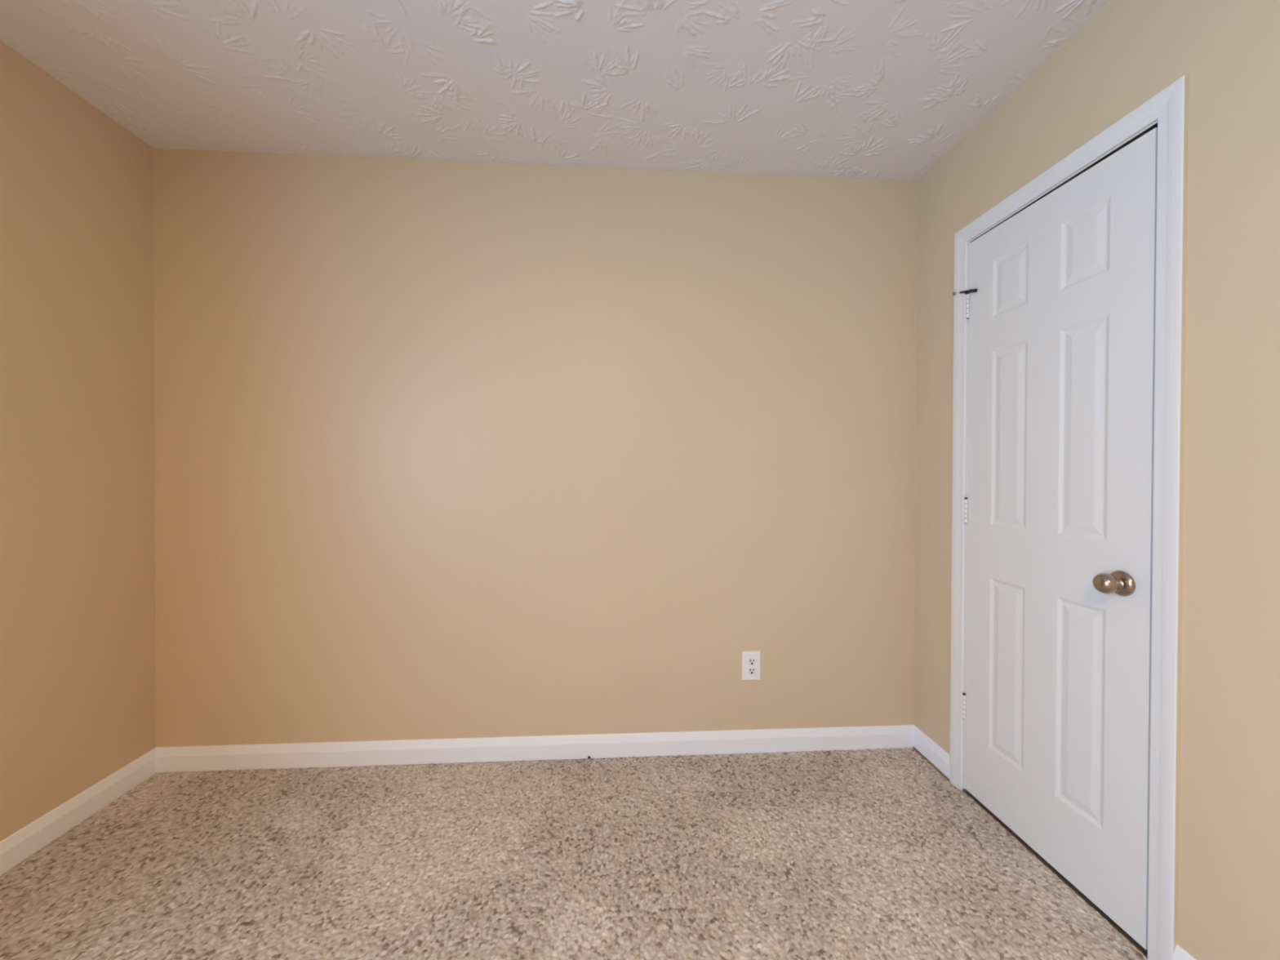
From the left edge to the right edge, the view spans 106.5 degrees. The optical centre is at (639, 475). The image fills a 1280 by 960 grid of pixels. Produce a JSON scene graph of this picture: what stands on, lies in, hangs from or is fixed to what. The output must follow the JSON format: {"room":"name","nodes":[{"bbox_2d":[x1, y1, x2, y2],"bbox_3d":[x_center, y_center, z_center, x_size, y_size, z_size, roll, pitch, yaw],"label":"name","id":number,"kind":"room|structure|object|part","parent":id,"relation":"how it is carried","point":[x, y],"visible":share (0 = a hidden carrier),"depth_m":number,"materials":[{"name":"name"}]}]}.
{"room":"empty bedroom","nodes":[
{"label":"empty bedroom","id":0,"kind":"room"},
{"bbox_2d":[0,40,155,841],"bbox_3d":[-1.824,-0.036,-0.425,0.120,2.550,4.600,0,0,-4],"label":"wall","id":1,"kind":"structure","parent":0,"point":[77,703],"depth_m":1.58,"materials":[{"name":"beige paint"}]},
{"bbox_2d":[0,747,155,875],"bbox_3d":[-1.762,1.136,-0.411,0.014,0.093,4.600,0,0,-4],"label":"baseboard","id":2,"kind":"structure","parent":1,"relation":"attached to","point":[33,837],"depth_m":1.58,"materials":[{"name":"white paint"}]},
{"bbox_2d":[153,147,918,746],"bbox_3d":[-0.358,-0.050,2.030,3.346,2.550,0.120,0,0,-4],"label":"wall","id":3,"kind":"structure","parent":0,"point":[442,449],"depth_m":1.96,"materials":[{"name":"beige paint"}]},
{"bbox_2d":[155,724,914,773],"bbox_3d":[-0.359,1.123,1.972,3.106,0.093,0.014,0,0,-4],"label":"baseboard","id":4,"kind":"structure","parent":3,"relation":"attached to","point":[402,752],"depth_m":1.96,"materials":[{"name":"white paint"}]},
{"bbox_2d":[742,651,760,680],"bbox_3d":[0.474,0.806,2.023,0.080,0.123,0.009,0,0,-4],"label":"wall outlet","id":5,"kind":"object","parent":3,"relation":"attached to","point":[751,660],"visible":1,"depth_m":2.02,"materials":[{"name":"white plastic"}]},
{"bbox_2d":[747,667,755,674],"bbox_3d":[0.474,0.826,2.021,0.034,0.028,0.003,0,0,-4],"label":"receptacle","id":6,"kind":"object","parent":5,"relation":"attached to","point":[750,670],"depth_m":2.02,"materials":[{"name":"white plastic"}]},
{"bbox_2d":[747,657,755,665],"bbox_3d":[0.474,0.787,2.020,0.034,0.028,0.003,0,0,-4],"label":"receptacle","id":7,"kind":"object","parent":5,"relation":"attached to","point":[751,661],"depth_m":2.02,"materials":[{"name":"white plastic"}]},
{"bbox_2d":[0,0,1109,180],"bbox_3d":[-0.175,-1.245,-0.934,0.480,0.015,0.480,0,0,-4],"label":"ceiling","id":8,"kind":"structure","parent":0,"point":[863,89],"depth_m":1.50,"materials":[{"name":"white paint"}]},
{"bbox_2d":[0,746,1147,959],"bbox_3d":[0.116,1.213,-0.295,4.016,0.064,4.840,0,0,-4],"label":"floor","id":9,"kind":"structure","parent":0,"point":[873,854],"depth_m":1.42,"materials":[{"name":"beige carpet"}]},
{"bbox_2d":[914,0,1279,959],"bbox_3d":[1.396,-0.026,-0.227,0.120,2.550,4.600,0,0,-4],"label":"wall","id":10,"kind":"structure","parent":0,"point":[1129,51],"depth_m":1.06,"materials":[{"name":"beige paint"}]},
{"bbox_2d":[912,724,949,778],"bbox_3d":[1.191,1.125,1.958,0.014,0.085,0.232,0,0,-4],"label":"baseboard","id":11,"kind":"structure","parent":10,"relation":"attached to","point":[928,748],"depth_m":1.94,"materials":[{"name":"white paint"}]},
{"bbox_2d":[952,127,1157,949],"bbox_3d":[1.215,0.155,1.496,0.102,2.022,0.673,0,0,-4],"label":"door","id":12,"kind":"structure","parent":10,"relation":"in","point":[1060,295],"depth_m":1.38,"materials":[{"name":"white paint"}]},
{"bbox_3d":[1.233,0.278,1.234,0.028,0.066,0.066,0,0,-4],"label":"knob","id":13,"kind":"part","parent":12,"relation":"part of","materials":[{"name":"gold metal"}]},
{"bbox_2d":[949,75,1189,959],"bbox_3d":[1.285,0.138,1.472,0.132,2.116,0.734,0,0,-4],"label":"trim","id":14,"kind":"structure","parent":10,"relation":"attached to","point":[1167,111],"depth_m":1.14,"materials":[{"name":"white paint"}]},
{"bbox_3d":[1.205,0.131,1.806,0.012,2.109,0.057,0,0,-4],"label":"casing","id":15,"kind":"part","parent":14,"relation":"part of","materials":[{"name":"white paint"}]},
{"bbox_3d":[1.229,-0.892,1.460,0.012,0.057,0.734,0,0,-4],"label":"head casing","id":16,"kind":"part","parent":14,"relation":"part of","materials":[{"name":"white paint"}]},
{"bbox_3d":[1.246,0.137,1.130,0.012,2.109,0.057,0,0,-4],"label":"casing","id":17,"kind":"part","parent":14,"relation":"part of","materials":[{"name":"white paint"}]},
{"bbox_2d":[1172,944,1195,959],"bbox_3d":[1.355,1.148,-0.704,0.014,0.089,3.634,0,0,-4],"label":"baseboard","id":18,"kind":"structure","parent":10,"relation":"attached to","point":[1180,953],"depth_m":1.10,"materials":[{"name":"white paint"}]}
]}

